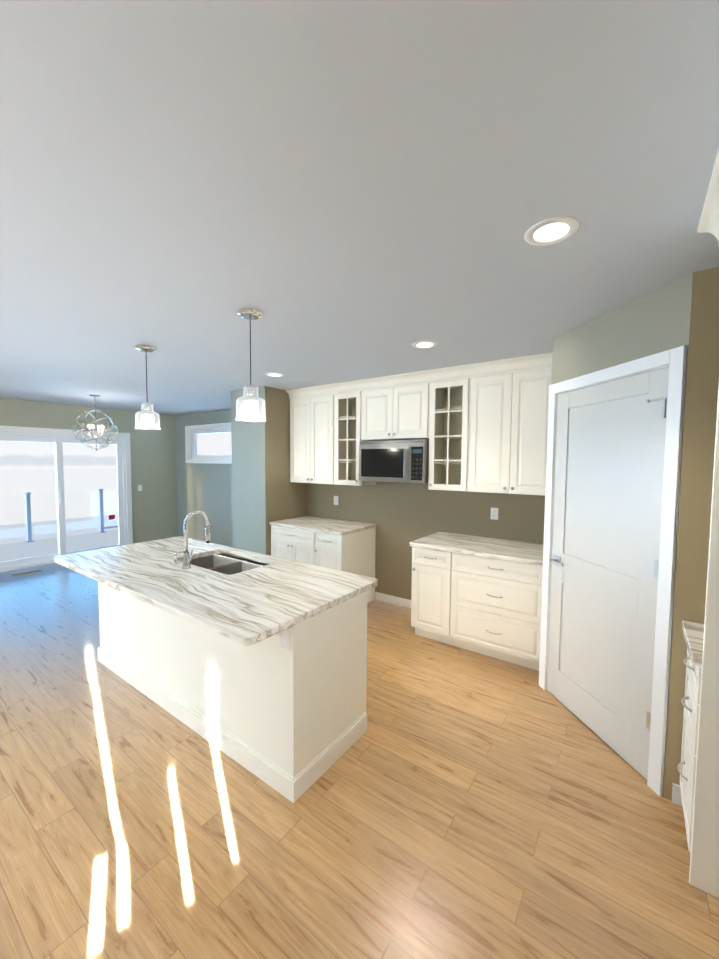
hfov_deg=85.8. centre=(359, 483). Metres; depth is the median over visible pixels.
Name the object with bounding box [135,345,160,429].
pendant light
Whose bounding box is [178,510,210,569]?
faucet
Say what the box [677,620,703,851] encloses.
base cabinet
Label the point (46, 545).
deck
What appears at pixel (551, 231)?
recessed light
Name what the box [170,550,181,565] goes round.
faucet
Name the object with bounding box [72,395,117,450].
orb chandelier
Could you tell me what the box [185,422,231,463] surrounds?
window
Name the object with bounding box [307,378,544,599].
wall
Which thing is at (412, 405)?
upper cabinet
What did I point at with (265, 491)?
wall
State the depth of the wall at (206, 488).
7.30 m
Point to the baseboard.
(391, 599)
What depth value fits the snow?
18.30 m
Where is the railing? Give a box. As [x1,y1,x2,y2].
[0,489,117,542]
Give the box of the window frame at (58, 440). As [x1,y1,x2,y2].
[0,431,127,571]
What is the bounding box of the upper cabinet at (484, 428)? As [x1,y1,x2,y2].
[458,352,551,495]
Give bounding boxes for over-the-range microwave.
[359,439,428,483]
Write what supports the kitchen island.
on the floor
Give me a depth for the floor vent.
5.64 m
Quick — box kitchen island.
[91,554,373,802]
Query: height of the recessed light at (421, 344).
0.004 m
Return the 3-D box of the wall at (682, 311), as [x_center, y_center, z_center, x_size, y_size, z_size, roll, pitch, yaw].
[1.984,0.268,2.450,1.450,2.560,1.470,3,4,35]
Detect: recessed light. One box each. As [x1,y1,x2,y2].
[265,373,283,376]
[412,341,436,348]
[524,216,578,245]
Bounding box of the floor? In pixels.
[0,563,718,958]
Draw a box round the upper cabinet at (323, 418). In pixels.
[286,384,357,484]
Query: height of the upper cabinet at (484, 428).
1.165 m
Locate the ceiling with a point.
(340, 190)
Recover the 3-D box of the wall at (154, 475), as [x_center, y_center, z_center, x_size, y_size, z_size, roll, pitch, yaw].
[-6.280,0.098,4.392,0.160,2.560,8.940,3,4,35]
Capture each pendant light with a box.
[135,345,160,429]
[235,308,265,421]
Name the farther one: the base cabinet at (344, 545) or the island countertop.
the base cabinet at (344, 545)
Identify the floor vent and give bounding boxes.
[12,570,39,575]
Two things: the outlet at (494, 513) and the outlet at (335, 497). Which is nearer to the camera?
the outlet at (494, 513)
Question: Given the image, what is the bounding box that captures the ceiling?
[0,0,718,415]
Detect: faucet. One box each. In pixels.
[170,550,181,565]
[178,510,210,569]
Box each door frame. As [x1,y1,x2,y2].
[0,425,132,543]
[539,345,686,795]
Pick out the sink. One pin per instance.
(225, 563)
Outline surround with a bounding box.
[689,148,718,897]
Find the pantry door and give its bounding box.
[547,367,668,780]
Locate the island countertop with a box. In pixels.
[54,536,377,649]
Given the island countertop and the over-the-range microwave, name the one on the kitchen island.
the island countertop
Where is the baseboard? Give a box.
[375,592,410,608]
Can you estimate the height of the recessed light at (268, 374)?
0.004 m
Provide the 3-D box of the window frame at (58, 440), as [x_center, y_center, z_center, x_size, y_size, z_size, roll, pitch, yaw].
[-4.896,0.241,6.326,0.167,2.069,1.958,3,4,35]
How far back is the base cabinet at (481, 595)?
3.31 m
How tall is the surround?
2.559 m
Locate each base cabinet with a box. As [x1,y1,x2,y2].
[269,516,375,602]
[410,532,543,670]
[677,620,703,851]
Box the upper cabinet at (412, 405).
[358,370,445,440]
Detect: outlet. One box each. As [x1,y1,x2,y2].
[334,496,337,504]
[491,508,497,519]
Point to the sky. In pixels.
(77, 453)
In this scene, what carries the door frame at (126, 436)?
attached to the wall at (154, 475)
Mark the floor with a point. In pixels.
(452, 801)
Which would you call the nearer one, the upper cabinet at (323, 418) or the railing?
the upper cabinet at (323, 418)
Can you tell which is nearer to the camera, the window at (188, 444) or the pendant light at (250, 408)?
the pendant light at (250, 408)
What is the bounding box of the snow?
[0,468,117,544]
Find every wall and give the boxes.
[0,398,177,543]
[175,409,232,546]
[231,386,306,555]
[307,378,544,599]
[551,267,718,799]
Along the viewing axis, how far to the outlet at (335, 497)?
4.98 m
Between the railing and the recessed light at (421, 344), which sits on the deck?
the railing
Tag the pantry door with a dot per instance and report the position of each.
(609, 463)
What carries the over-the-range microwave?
attached to the upper cabinet at (412, 405)
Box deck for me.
[0,530,118,561]
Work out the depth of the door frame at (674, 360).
1.94 m
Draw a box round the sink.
[182,553,268,574]
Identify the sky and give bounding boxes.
[0,432,231,469]

